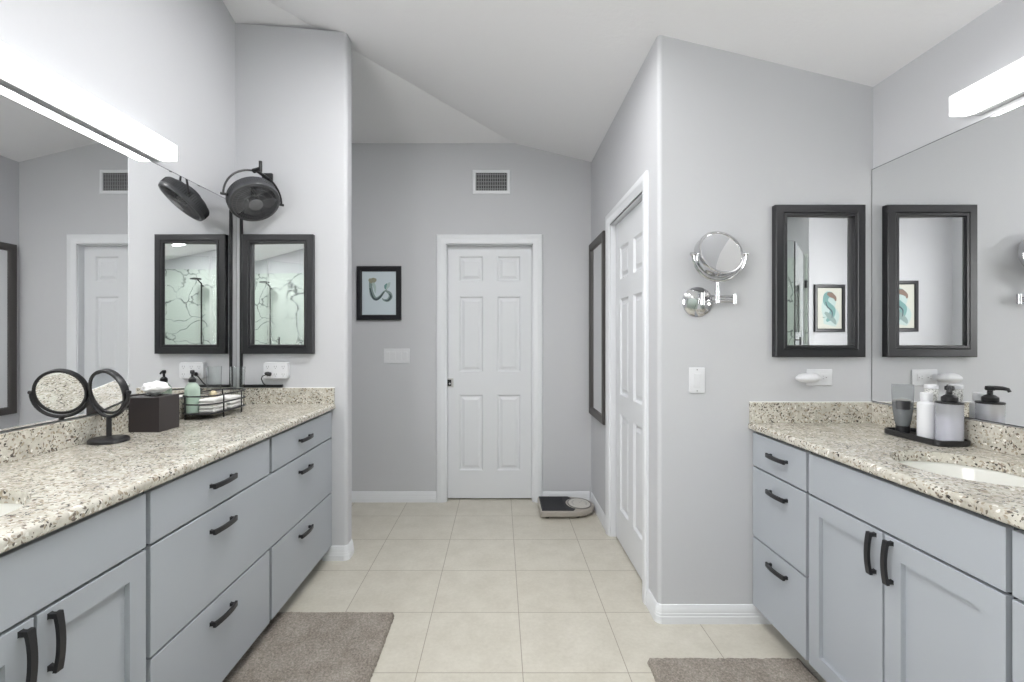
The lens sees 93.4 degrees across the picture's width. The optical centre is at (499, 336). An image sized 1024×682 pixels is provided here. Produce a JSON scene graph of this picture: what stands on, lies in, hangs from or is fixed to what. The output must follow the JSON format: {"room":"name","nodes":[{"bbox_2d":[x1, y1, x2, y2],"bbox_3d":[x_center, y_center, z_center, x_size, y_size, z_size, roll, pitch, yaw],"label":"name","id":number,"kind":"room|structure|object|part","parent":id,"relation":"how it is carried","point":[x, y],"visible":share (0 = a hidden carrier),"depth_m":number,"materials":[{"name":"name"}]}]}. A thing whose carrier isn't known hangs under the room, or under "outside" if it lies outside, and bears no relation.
{"room":"bathroom","nodes":[
{"label":"bathroom","id":0,"kind":"room"},
{"bbox_2d":[0,0,234,433],"bbox_3d":[-1.593,-0.329,0.900,0.100,3.258,6.000,0,0,0],"label":"wall","id":1,"kind":"structure","parent":0,"point":[168,66],"depth_m":2.17,"materials":[{"name":"grey paint"}]},
{"bbox_2d":[0,41,176,161],"bbox_3d":[-1.497,-0.823,1.496,0.092,0.078,1.352,0,0,0],"label":"vanity light","id":2,"kind":"object","parent":1,"relation":"attached to","point":[18,72],"visible":1,"depth_m":1.68,"materials":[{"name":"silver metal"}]},
{"bbox_3d":[-1.529,-0.817,1.496,0.028,0.066,1.312,0,0,0],"label":"plate","id":3,"kind":"part","parent":2,"relation":"part of","materials":[{"name":"silver metal"}]},
{"bbox_2d":[0,390,230,464],"bbox_3d":[-1.523,0.342,1.535,0.020,0.092,2.510,0,0,0],"label":"backsplash","id":4,"kind":"structure","parent":1,"relation":"attached to","point":[21,444],"depth_m":1.65,"materials":[{"name":"stone"}]},
{"bbox_2d":[0,85,235,431],"bbox_3d":[-1.539,-0.241,1.679,0.006,1.067,2.258,0,0,0],"label":"wall mirror","id":5,"kind":"object","parent":1,"relation":"attached to","point":[112,258],"visible":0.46,"depth_m":1.83,"materials":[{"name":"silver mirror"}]},
{"bbox_2d":[235,23,351,559],"bbox_3d":[-1.218,-0.266,2.862,0.651,3.132,0.105,0,0,0],"label":"wall","id":6,"kind":"structure","parent":0,"point":[293,86],"depth_m":2.81,"materials":[{"name":"grey paint"}]},
{"bbox_2d":[220,161,283,220],"bbox_3d":[-1.348,-0.798,2.658,0.262,0.303,0.312,0,0,0],"label":"fan","id":7,"kind":"object","parent":6,"relation":"attached to","point":[251,198],"visible":1,"depth_m":2.61,"materials":[{"name":"black metal"}]},
{"bbox_3d":[-1.416,-0.716,2.615,0.098,0.079,0.054,0,0,-42],"label":"blade","id":8,"kind":"part","parent":7,"relation":"part of","materials":[{"name":"grey plastic"}]},
{"bbox_3d":[-1.354,-0.784,2.562,0.053,0.078,0.097,0,0,31],"label":"blade","id":9,"kind":"part","parent":7,"relation":"part of","materials":[{"name":"grey plastic"}]},
{"bbox_3d":[-1.381,-0.714,2.691,0.091,0.063,0.079,0,0,0],"label":"blade","id":10,"kind":"part","parent":7,"relation":"part of","materials":[{"name":"grey plastic"}]},
{"bbox_2d":[232,186,277,219],"bbox_3d":[-1.332,-0.728,2.623,0.206,0.153,0.218,0,0,0],"label":"grille","id":11,"kind":"object","parent":7,"relation":"attached to","point":[248,202],"depth_m":2.62,"materials":[{"name":"grey metal"}]},
{"bbox_3d":[-1.293,-0.789,2.611,0.077,0.065,0.093,0,0,0],"label":"blade","id":12,"kind":"part","parent":7,"relation":"part of","materials":[{"name":"grey plastic"}]},
{"bbox_3d":[-1.302,-0.753,2.688,0.087,0.039,0.088,0,0,39],"label":"blade","id":13,"kind":"part","parent":7,"relation":"part of","materials":[{"name":"grey plastic"}]},
{"bbox_2d":[240,219,282,386],"bbox_3d":[-1.388,-0.224,2.801,0.252,1.032,0.018,0,0,0],"label":"cord cover","id":14,"kind":"object","parent":6,"relation":"attached to","point":[241,220],"visible":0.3,"depth_m":2.80,"materials":[{"name":"black plastic"}]},
{"bbox_2d":[263,362,289,378],"bbox_3d":[-1.294,0.193,2.792,0.140,0.094,0.035,0,0,0],"label":"power outlet","id":15,"kind":"object","parent":6,"relation":"attached to","point":[279,370],"visible":0.99,"depth_m":2.77,"materials":[{"name":"white plastic"}]},
{"bbox_2d":[261,372,271,384],"bbox_3d":[-1.349,0.239,2.765,0.063,0.082,0.047,0,0,29],"label":"power cord","id":16,"kind":"object","parent":15,"relation":"attached to","point":[265,373],"visible":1,"depth_m":2.75,"materials":[{"name":"black plastic"}]},
{"bbox_2d":[242,234,314,353],"bbox_3d":[-1.284,-0.248,2.792,0.410,0.690,0.034,0,0,0],"label":"framed mirror","id":17,"kind":"object","parent":6,"relation":"attached to","point":[278,270],"visible":1,"depth_m":2.79,"materials":[{"name":"black wood"}]},
{"bbox_3d":[-1.285,-0.248,2.796,0.310,0.590,0.004,0,0,3],"label":"glass","id":18,"kind":"part","parent":17,"relation":"part of","materials":[{"name":"white mirror"}]},
{"bbox_2d":[322,539,353,560],"bbox_3d":[-1.210,1.258,2.862,0.665,0.084,0.133,0,0,0],"label":"baseboard","id":19,"kind":"structure","parent":6,"relation":"attached to","point":[335,553],"depth_m":2.80,"materials":[{"name":"white paint"}]},
{"bbox_2d":[352,143,590,494],"bbox_3d":[-0.356,-0.114,3.850,2.373,2.828,0.100,0,0,0],"label":"wall","id":20,"kind":"structure","parent":0,"point":[404,195],"depth_m":3.80,"materials":[{"name":"grey paint"}]},
{"bbox_2d":[356,266,401,319],"bbox_3d":[-0.951,-0.345,3.788,0.350,0.424,0.024,0,0,0],"label":"framed picture","id":21,"kind":"object","parent":20,"relation":"attached to","point":[378,288],"visible":1,"depth_m":3.79,"materials":[{"name":"black wood"}]},
{"bbox_2d":[362,272,395,314],"bbox_3d":[-0.951,-0.345,3.792,0.274,0.348,0.004,0,0,0],"label":"print","id":22,"kind":"object","parent":21,"relation":"attached to","point":[378,288],"depth_m":3.79,"materials":[{"name":"grey paper"}]},
{"bbox_2d":[352,491,435,502],"bbox_3d":[-1.022,1.258,3.793,1.043,0.084,0.014,0,0,0],"label":"baseboard","id":23,"kind":"structure","parent":20,"relation":"attached to","point":[357,496],"depth_m":3.79,"materials":[{"name":"white paint"}]},
{"bbox_2d":[384,349,409,362],"bbox_3d":[-0.809,0.149,3.794,0.196,0.102,0.011,0,0,0],"label":"switch plate","id":24,"kind":"object","parent":20,"relation":"attached to","point":[390,355],"visible":1,"depth_m":3.79,"materials":[{"name":"white plastic"}]},
{"bbox_2d":[447,246,531,497],"bbox_3d":[-0.093,0.281,3.869,0.690,2.013,0.043,0,0,0],"label":"door","id":25,"kind":"structure","parent":20,"relation":"in","point":[489,380],"depth_m":3.85,"materials":[{"name":"white paint"}]},
{"bbox_2d":[436,234,542,502],"bbox_3d":[-0.083,0.246,3.840,0.835,2.108,0.120,0,0,0],"label":"trim","id":26,"kind":"structure","parent":20,"relation":"attached to","point":[443,241],"depth_m":3.79,"materials":[{"name":"white paint"}]},
{"bbox_2d":[473,170,509,193],"bbox_3d":[-0.067,-1.223,3.796,0.298,0.190,0.008,0,0,0],"label":"air vent","id":27,"kind":"object","parent":20,"relation":"in","point":[484,181],"visible":1,"depth_m":3.79,"materials":[{"name":"white metal"}]},
{"bbox_2d":[476,173,506,190],"bbox_3d":[-0.067,-1.223,3.796,0.244,0.140,0.004,0,0,0],"label":"grille","id":28,"kind":"object","parent":27,"relation":"attached to","point":[484,181],"depth_m":3.80,"materials":[{"name":"grey metal"}]},
{"bbox_2d":[543,491,589,500],"bbox_3d":[0.520,1.258,3.793,0.371,0.084,0.014,0,0,0],"label":"baseboard","id":29,"kind":"structure","parent":20,"relation":"attached to","point":[579,494],"depth_m":3.79,"materials":[{"name":"white paint"}]},
{"bbox_2d":[269,498,825,681],"bbox_3d":[0.079,1.350,1.100,3.443,0.100,6.400,0,0,0],"label":"floor","id":30,"kind":"structure","parent":0,"point":[475,589],"depth_m":2.40,"materials":[{"name":"beige tile"}]},
{"bbox_2d":[0,493,145,681],"bbox_3d":[-1.243,0.861,1.014,0.592,0.878,0.649,0,0,0],"label":"base cabinet","id":31,"kind":"object","parent":30,"relation":"on","point":[73,595],"visible":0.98,"depth_m":1.12,"materials":[{"name":"grey wood"}]},
{"bbox_3d":[-0.986,0.899,0.853,0.019,0.624,0.312,0,0,0],"label":"door","id":32,"kind":"part","parent":31,"relation":"part of","materials":[{"name":"grey paint"}]},
{"bbox_3d":[-0.962,0.660,0.982,0.030,0.128,0.017,0,0,0],"label":"handle","id":33,"kind":"part","parent":31,"relation":"part of","materials":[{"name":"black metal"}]},
{"bbox_3d":[-0.962,0.660,1.046,0.030,0.128,0.017,0,0,0],"label":"handle","id":34,"kind":"part","parent":31,"relation":"part of","materials":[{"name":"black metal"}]},
{"bbox_3d":[-0.986,0.899,1.174,0.019,0.624,0.312,0,0,0],"label":"door","id":35,"kind":"part","parent":31,"relation":"part of","materials":[{"name":"grey paint"}]},
{"bbox_2d":[141,411,331,681],"bbox_3d":[-1.243,0.861,2.073,0.592,0.878,1.466,0,0,0],"label":"base cabinet","id":36,"kind":"object","parent":30,"relation":"on","point":[230,539],"visible":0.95,"depth_m":1.75,"materials":[{"name":"grey wood"}]},
{"bbox_2d":[0,404,334,553],"bbox_3d":[-1.246,0.405,1.545,0.574,0.033,2.530,0,0,0],"label":"countertop","id":37,"kind":"structure","parent":36,"relation":"on","point":[55,490],"depth_m":1.47,"materials":[{"name":"stone"}]},
{"bbox_2d":[0,503,22,515],"bbox_3d":[-1.250,0.497,1.020,0.374,0.152,0.440,0,0,0],"label":"sink","id":38,"kind":"object","parent":37,"relation":"in","point":[5,508],"visible":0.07,"depth_m":1.22,"materials":[{"name":"white ceramic"}]},
{"bbox_2d":[86,369,131,444],"bbox_3d":[-1.448,0.252,1.785,0.127,0.272,0.172,0,0,-40],"label":"mirror","id":39,"kind":"object","parent":37,"relation":"on","point":[109,392],"visible":1,"depth_m":1.77,"materials":[{"name":"black plastic"}]},
{"bbox_3d":[-1.449,0.203,1.781,0.149,0.147,0.037,0,0,15],"label":"glass","id":40,"kind":"part","parent":39,"relation":"part of","materials":[{"name":"white mirror"}]},
{"bbox_3d":[-1.448,0.332,1.785,0.017,0.076,0.017,0,0,0],"label":"stem","id":41,"kind":"part","parent":39,"relation":"part of","materials":[{"name":"black plastic"}]},
{"bbox_2d":[129,394,178,431],"bbox_3d":[-1.450,0.316,2.024,0.124,0.144,0.124,0,0,0],"label":"tissue box","id":42,"kind":"object","parent":37,"relation":"on","point":[147,413],"visible":0.89,"depth_m":1.96,"materials":[{"name":"grey paint"}]},
{"bbox_2d":[140,380,170,395],"bbox_3d":[-1.446,0.219,2.023,0.109,0.073,0.098,0,0,0],"label":"tissue","id":43,"kind":"object","parent":42,"relation":"in","point":[154,388],"visible":0.98,"depth_m":2.00,"materials":[{"name":"white paper"}]},
{"bbox_2d":[182,388,245,419],"bbox_3d":[-1.424,0.331,2.415,0.176,0.114,0.358,0,0,0],"label":"wire basket","id":44,"kind":"object","parent":37,"relation":"on","point":[222,389],"visible":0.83,"depth_m":2.31,"materials":[{"name":"black metal"}]},
{"bbox_3d":[-1.478,0.331,2.262,0.006,0.114,0.006,0,0,0],"label":"post","id":45,"kind":"part","parent":44,"relation":"part of","materials":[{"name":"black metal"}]},
{"bbox_2d":[184,370,199,413],"bbox_3d":[-1.468,0.259,2.300,0.066,0.204,0.066,0,0,0],"label":"soap bottle","id":46,"kind":"object","parent":44,"relation":"in","point":[192,388],"visible":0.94,"depth_m":2.28,"materials":[{"name":"green glass"}]},
{"bbox_2d":[199,396,226,412],"bbox_3d":[-1.394,0.328,2.342,0.076,0.066,0.115,0,0,0],"label":"folded towel","id":47,"kind":"object","parent":44,"relation":"in","point":[217,407],"visible":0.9,"depth_m":2.29,"materials":[{"name":"white fabric"}]},
{"bbox_3d":[-1.424,0.360,2.415,0.176,0.008,0.358,0,0,0],"label":"rail","id":48,"kind":"part","parent":44,"relation":"part of","materials":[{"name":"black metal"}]},
{"bbox_3d":[-1.424,0.278,2.415,0.176,0.008,0.358,0,0,0],"label":"rail","id":49,"kind":"part","parent":44,"relation":"part of","materials":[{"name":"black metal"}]},
{"bbox_3d":[-1.424,0.316,2.415,0.176,0.008,0.358,0,0,0],"label":"rail","id":50,"kind":"part","parent":44,"relation":"part of","materials":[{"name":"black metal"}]},
{"bbox_3d":[-1.341,0.331,2.340,0.006,0.114,0.006,0,0,0],"label":"post","id":51,"kind":"part","parent":44,"relation":"part of","materials":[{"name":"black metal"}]},
{"bbox_2d":[222,395,242,408],"bbox_3d":[-1.401,0.332,2.480,0.098,0.058,0.120,0,0,0],"label":"folded towel","id":52,"kind":"object","parent":44,"relation":"in","point":[235,403],"visible":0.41,"depth_m":2.46,"materials":[{"name":"white fabric"}]},
{"bbox_2d":[230,366,244,403],"bbox_3d":[-1.470,0.277,2.700,0.078,0.222,0.078,0,0,0],"label":"drinking glass","id":53,"kind":"object","parent":37,"relation":"on","point":[237,373],"visible":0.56,"depth_m":2.67,"materials":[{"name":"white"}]},
{"bbox_2d":[244,387,334,403],"bbox_3d":[-1.248,0.341,2.800,0.570,0.095,0.020,0,0,0],"label":"side splash","id":54,"kind":"object","parent":37,"relation":"on","point":[254,395],"visible":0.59,"depth_m":2.79,"materials":[{"name":"stone"}]},
{"bbox_3d":[-0.986,0.505,1.694,0.019,0.147,0.695,0,0,0],"label":"drawer","id":55,"kind":"part","parent":36,"relation":"part of","materials":[{"name":"grey paint"}]},
{"bbox_3d":[-0.986,1.058,1.694,0.019,0.307,0.695,0,0,0],"label":"drawer","id":56,"kind":"part","parent":36,"relation":"part of","materials":[{"name":"grey paint"}]},
{"bbox_3d":[-0.962,0.968,1.687,0.030,0.017,0.137,0,0,0],"label":"handle","id":57,"kind":"part","parent":36,"relation":"part of","materials":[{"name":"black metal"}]},
{"bbox_3d":[-0.962,0.657,1.687,0.030,0.017,0.137,0,0,0],"label":"handle","id":58,"kind":"part","parent":36,"relation":"part of","materials":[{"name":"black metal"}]},
{"bbox_3d":[-0.962,0.503,1.687,0.030,0.017,0.137,0,0,0],"label":"handle","id":59,"kind":"part","parent":36,"relation":"part of","materials":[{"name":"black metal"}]},
{"bbox_3d":[-0.986,1.058,2.431,0.019,0.307,0.734,0,0,0],"label":"drawer","id":60,"kind":"part","parent":36,"relation":"part of","materials":[{"name":"grey paint"}]},
{"bbox_3d":[-0.986,0.505,2.431,0.019,0.147,0.734,0,0,0],"label":"drawer","id":61,"kind":"part","parent":36,"relation":"part of","materials":[{"name":"grey paint"}]},
{"bbox_3d":[-0.962,0.968,2.401,0.030,0.017,0.137,0,0,0],"label":"handle","id":62,"kind":"part","parent":36,"relation":"part of","materials":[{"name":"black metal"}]},
{"bbox_3d":[-0.962,0.657,2.401,0.030,0.017,0.137,0,0,0],"label":"handle","id":63,"kind":"part","parent":36,"relation":"part of","materials":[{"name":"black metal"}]},
{"bbox_3d":[-0.962,0.503,2.401,0.030,0.017,0.137,0,0,0],"label":"handle","id":64,"kind":"part","parent":36,"relation":"part of","materials":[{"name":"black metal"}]},
{"bbox_2d":[222,612,393,681],"bbox_3d":[-0.768,1.285,1.824,0.561,0.031,0.855,0,0,0],"label":"bath rug","id":65,"kind":"object","parent":30,"relation":"on","point":[294,646],"visible":0.98,"depth_m":1.98,"materials":[{"name":"grey fabric"}]},
{"bbox_2d":[538,496,593,517],"bbox_3d":[0.494,1.267,3.590,0.409,0.067,0.330,0,0,0],"label":"bathroom scale","id":66,"kind":"object","parent":30,"relation":"on","point":[549,506],"visible":1,"depth_m":3.52,"materials":[{"name":"grey plastic"}]},
{"bbox_2d":[647,658,819,681],"bbox_3d":[0.892,1.285,1.494,0.615,0.030,0.875,0,0,0],"label":"bath rug","id":67,"kind":"object","parent":30,"relation":"on","point":[665,669],"visible":1,"depth_m":1.85,"materials":[{"name":"grey fabric"}]},
{"bbox_2d":[753,432,811,659],"bbox_3d":[1.407,0.861,1.996,0.579,0.878,0.392,0,0,0],"label":"base cabinet","id":68,"kind":"object","parent":30,"relation":"on","point":[781,493],"visible":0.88,"depth_m":1.96,"materials":[{"name":"grey wood"}]},
{"bbox_3d":[1.132,0.962,1.981,0.030,0.017,0.128,0,0,0],"label":"handle","id":69,"kind":"part","parent":68,"relation":"part of","materials":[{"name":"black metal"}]},
{"bbox_3d":[1.132,0.654,1.981,0.030,0.017,0.128,0,0,0],"label":"handle","id":70,"kind":"part","parent":68,"relation":"part of","materials":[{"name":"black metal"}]},
{"bbox_3d":[1.132,0.500,1.981,0.030,0.017,0.128,0,0,0],"label":"handle","id":71,"kind":"part","parent":68,"relation":"part of","materials":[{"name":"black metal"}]},
{"bbox_3d":[1.155,1.058,1.996,0.019,0.307,0.380,0,0,0],"label":"drawer","id":72,"kind":"part","parent":68,"relation":"part of","materials":[{"name":"grey paint"}]},
{"bbox_3d":[1.155,0.742,1.996,0.019,0.309,0.380,0,0,0],"label":"drawer","id":73,"kind":"part","parent":68,"relation":"part of","materials":[{"name":"grey paint"}]},
{"bbox_3d":[1.155,0.505,1.996,0.019,0.147,0.380,0,0,0],"label":"drawer","id":74,"kind":"part","parent":68,"relation":"part of","materials":[{"name":"grey paint"}]},
{"bbox_2d":[809,452,1017,681],"bbox_3d":[1.407,0.861,1.442,0.579,0.878,0.713,0,0,0],"label":"base cabinet","id":75,"kind":"object","parent":30,"relation":"on","point":[906,584],"visible":0.94,"depth_m":1.38,"materials":[{"name":"grey wood"}]},
{"bbox_3d":[1.155,0.899,1.618,0.019,0.624,0.344,0,0,0],"label":"door","id":76,"kind":"part","parent":75,"relation":"part of","materials":[{"name":"grey paint"}]},
{"bbox_3d":[1.132,0.660,1.474,0.030,0.128,0.017,0,0,0],"label":"handle","id":77,"kind":"part","parent":75,"relation":"part of","materials":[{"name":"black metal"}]},
{"bbox_2d":[748,423,1023,529],"bbox_3d":[1.413,0.405,1.437,0.566,0.033,1.514,0,0,0],"label":"countertop","id":78,"kind":"structure","parent":75,"relation":"on","point":[865,447],"depth_m":1.58,"materials":[{"name":"stone"}]},
{"bbox_2d":[749,401,874,422],"bbox_3d":[1.415,0.341,2.184,0.562,0.095,0.020,0,0,0],"label":"side splash","id":79,"kind":"object","parent":78,"relation":"on","point":[759,411],"visible":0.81,"depth_m":2.17,"materials":[{"name":"stone"}]},
{"bbox_2d":[884,427,970,446],"bbox_3d":[1.607,0.377,1.825,0.129,0.022,0.260,0,0,0],"label":"tray","id":80,"kind":"object","parent":78,"relation":"on","point":[912,435],"visible":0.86,"depth_m":1.76,"materials":[{"name":"black plastic"}]},
{"bbox_2d":[891,384,913,433],"bbox_3d":[1.600,0.283,1.915,0.057,0.192,0.052,0,0,0],"label":"tube","id":81,"kind":"object","parent":80,"relation":"on","point":[902,394],"visible":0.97,"depth_m":1.90,"materials":[{"name":"black plastic"}]},
{"bbox_3d":[1.589,0.269,1.901,0.045,0.034,0.009,0,0,37],"label":"label panel","id":82,"kind":"part","parent":81,"relation":"part of","materials":[{"name":"black plastic"}]},
{"bbox_2d":[917,392,934,439],"bbox_3d":[1.592,0.293,1.800,0.055,0.172,0.055,0,0,0],"label":"lotion bottle","id":83,"kind":"object","parent":80,"relation":"on","point":[925,407],"visible":0.84,"depth_m":1.78,"materials":[{"name":"white plastic"}]},
{"bbox_2d":[924,384,938,402],"bbox_3d":[1.644,0.281,1.838,0.043,0.198,0.043,0,0,0],"label":"pump","id":84,"kind":"object","parent":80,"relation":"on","point":[932,388],"visible":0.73,"depth_m":1.82,"materials":[{"name":"white plastic"}]},
{"bbox_3d":[1.644,0.189,1.838,0.043,0.016,0.043,0,0,0],"label":"lid","id":85,"kind":"part","parent":84,"relation":"part of","materials":[{"name":"white plastic"}]},
{"bbox_2d":[935,385,964,440],"bbox_3d":[1.618,0.277,1.734,0.080,0.205,0.081,0,0,0],"label":"soap dispenser","id":86,"kind":"object","parent":80,"relation":"on","point":[949,413],"visible":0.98,"depth_m":1.71,"materials":[{"name":"white plastic"}]},
{"bbox_3d":[1.618,0.236,1.735,0.080,0.007,0.080,0,0,0],"label":"lid","id":87,"kind":"part","parent":86,"relation":"part of","materials":[{"name":"black plastic"}]},
{"bbox_2d":[899,461,1023,486],"bbox_3d":[1.400,0.497,1.440,0.374,0.152,0.440,0,0,0],"label":"sink","id":88,"kind":"object","parent":78,"relation":"in","point":[952,470],"visible":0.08,"depth_m":1.57,"materials":[{"name":"white ceramic"}]},
{"bbox_3d":[1.132,0.660,1.409,0.030,0.128,0.017,0,0,0],"label":"handle","id":89,"kind":"part","parent":75,"relation":"part of","materials":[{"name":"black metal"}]},
{"bbox_3d":[1.155,0.899,1.265,0.019,0.624,0.344,0,0,0],"label":"door","id":90,"kind":"part","parent":75,"relation":"part of","materials":[{"name":"grey paint"}]},
{"bbox_2d":[1012,528,1023,681],"bbox_3d":[1.407,0.861,0.892,0.579,0.878,0.385,0,0,0],"label":"base cabinet","id":91,"kind":"object","parent":30,"relation":"on","point":[1017,535],"visible":0.93,"depth_m":1.07,"materials":[{"name":"grey wood"}]},
{"bbox_3d":[1.155,0.742,0.892,0.019,0.309,0.373,0,0,0],"label":"drawer","id":92,"kind":"part","parent":91,"relation":"part of","materials":[{"name":"grey paint"}]},
{"bbox_3d":[1.155,0.505,0.892,0.019,0.147,0.373,0,0,0],"label":"drawer","id":93,"kind":"part","parent":91,"relation":"part of","materials":[{"name":"grey paint"}]},
{"bbox_2d":[223,0,1001,161],"bbox_3d":[0.079,-1.586,0.900,3.443,0.944,6.000,0,0,0],"label":"ceiling","id":94,"kind":"structure","parent":0,"point":[554,76],"depth_m":2.53,"materials":[{"name":"white paint"}]},
{"bbox_2d":[591,53,648,512],"bbox_3d":[0.775,-0.039,3.067,0.110,2.679,1.465,0,0,0],"label":"wall","id":95,"kind":"structure","parent":0,"point":[622,157],"depth_m":3.00,"materials":[{"name":"grey paint"}]},
{"bbox_2d":[589,231,604,424],"bbox_3d":[0.706,-0.062,3.505,0.028,1.312,0.510,0,0,0],"label":"mirror","id":96,"kind":"object","parent":95,"relation":"attached to","point":[597,247],"visible":0.93,"depth_m":3.50,"materials":[{"name":"grey mirror"}]},
{"bbox_3d":[0.710,-0.062,3.505,0.004,1.208,0.406,0,0,0],"label":"glass","id":97,"kind":"part","parent":96,"relation":"part of","materials":[{"name":"white mirror"}]},
{"bbox_2d":[590,492,604,528],"bbox_3d":[0.713,1.258,3.502,0.014,0.084,0.565,0,0,0],"label":"baseboard","id":98,"kind":"structure","parent":95,"relation":"attached to","point":[598,510],"depth_m":3.47,"materials":[{"name":"white paint"}]},
{"bbox_2d":[605,170,648,604],"bbox_3d":[0.760,0.246,2.777,0.120,2.108,0.884,0,0,0],"label":"trim","id":99,"kind":"structure","parent":95,"relation":"attached to","point":[639,192],"depth_m":3.14,"materials":[{"name":"white paint"}]},
{"bbox_2d":[616,201,641,578],"bbox_3d":[0.769,0.282,2.772,0.035,2.011,0.709,0,0,0],"label":"door","id":100,"kind":"structure","parent":95,"relation":"in","point":[629,229],"depth_m":2.82,"materials":[{"name":"white paint"}]},
{"bbox_2d":[649,35,872,603],"bbox_3d":[1.210,-0.039,2.265,0.980,2.679,0.140,0,0,0],"label":"wall","id":101,"kind":"structure","parent":0,"point":[734,137],"depth_m":2.19,"materials":[{"name":"grey paint"}]},
{"bbox_2d":[689,368,704,392],"bbox_3d":[0.895,0.197,2.189,0.073,0.116,0.012,0,0,0],"label":"switch plate","id":102,"kind":"object","parent":101,"relation":"attached to","point":[696,375],"visible":1,"depth_m":2.19,"materials":[{"name":"white plastic"}]},
{"bbox_2d":[646,588,770,623],"bbox_3d":[0.978,1.258,2.257,0.544,0.084,0.153,0,0,0],"label":"baseboard","id":103,"kind":"structure","parent":101,"relation":"attached to","point":[660,613],"depth_m":2.19,"materials":[{"name":"white paint"}]},
{"bbox_2d":[682,231,747,316],"bbox_3d":[0.958,-0.279,2.131,0.262,0.379,0.128,0,0,0],"label":"mirror","id":104,"kind":"object","parent":101,"relation":"attached to","point":[718,254],"visible":1,"depth_m":2.12,"materials":[{"name":"silver metal"}]},
{"bbox_3d":[0.896,-0.159,2.181,0.138,0.138,0.026,0,0,0],"label":"plate","id":105,"kind":"part","parent":104,"relation":"part of","materials":[{"name":"silver metal"}]},
{"bbox_3d":[0.977,-0.171,2.162,0.168,0.054,0.030,0,0,0],"label":"wall arm","id":106,"kind":"part","parent":104,"relation":"part of","materials":[{"name":"silver metal"}]},
{"bbox_3d":[0.965,-0.368,2.110,0.185,0.179,0.072,0,0,0],"label":"glass","id":107,"kind":"part","parent":104,"relation":"part of","materials":[{"name":"white mirror"}]},
{"bbox_3d":[1.003,-0.184,2.144,0.106,0.066,0.020,0,0,-15],"label":"arm","id":108,"kind":"part","parent":104,"relation":"part of","materials":[{"name":"silver metal"}]},
{"bbox_2d":[772,205,865,356],"bbox_3d":[1.440,-0.252,2.178,0.404,0.685,0.034,0,0,0],"label":"framed mirror","id":109,"kind":"object","parent":101,"relation":"attached to","point":[819,251],"visible":1,"depth_m":2.17,"materials":[{"name":"black wood"}]},
{"bbox_3d":[1.440,-0.252,2.180,0.304,0.585,0.004,0,0,-2],"label":"glass","id":110,"kind":"part","parent":109,"relation":"part of","materials":[{"name":"white mirror"}]},
{"bbox_2d":[806,369,831,385],"bbox_3d":[1.452,0.183,2.190,0.116,0.074,0.009,0,0,0],"label":"wall outlet","id":111,"kind":"object","parent":101,"relation":"attached to","point":[825,375],"visible":0.67,"depth_m":2.19,"materials":[{"name":"white plastic"}]},
{"bbox_2d":[795,373,820,382],"bbox_3d":[1.375,0.182,2.154,0.108,0.042,0.063,0,0,0],"label":"air freshener","id":112,"kind":"object","parent":111,"relation":"attached to","point":[804,377],"visible":1,"depth_m":2.13,"materials":[{"name":"white plastic"}]},
{"bbox_2d":[821,374,827,380],"bbox_3d":[1.472,0.183,2.188,0.032,0.034,0.003,0,0,0],"label":"socket","id":113,"kind":"object","parent":111,"relation":"attached to","point":[824,377],"depth_m":2.19,"materials":[{"name":"grey plastic"}]},
{"bbox_2d":[873,0,1023,427],"bbox_3d":[1.750,0.081,0.107,0.100,2.438,4.415,0,0,0],"label":"wall","id":114,"kind":"structure","parent":0,"point":[911,105],"depth_m":1.86,"materials":[{"name":"grey paint"}]},
{"bbox_2d":[872,403,1023,457],"bbox_3d":[1.686,0.342,1.427,0.020,0.092,1.494,0,0,0],"label":"backsplash","id":115,"kind":"structure","parent":114,"relation":"attached to","point":[1005,439],"depth_m":1.66,"materials":[{"name":"stone"}]},
{"bbox_2d":[872,101,1023,426],"bbox_3d":[1.694,-0.235,1.446,0.006,1.054,1.493,0,0,0],"label":"wall mirror","id":116,"kind":"object","parent":114,"relation":"attached to","point":[948,212],"visible":1,"depth_m":1.79,"materials":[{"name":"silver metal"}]},
{"bbox_2d":[949,57,1023,116],"bbox_3d":[1.654,-0.823,1.075,0.092,0.078,1.310,0,0,0],"label":"vanity light","id":117,"kind":"object","parent":114,"relation":"attached to","point":[1005,85],"visible":1,"depth_m":1.60,"materials":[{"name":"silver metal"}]},
{"bbox_3d":[1.686,-0.817,1.075,0.028,0.066,1.270,0,0,0],"label":"plate","id":118,"kind":"part","parent":117,"relation":"part of","materials":[{"name":"silver metal"}]},
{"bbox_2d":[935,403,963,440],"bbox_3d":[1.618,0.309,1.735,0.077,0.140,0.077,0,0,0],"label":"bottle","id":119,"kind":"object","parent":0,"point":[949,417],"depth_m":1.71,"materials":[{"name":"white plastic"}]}
]}

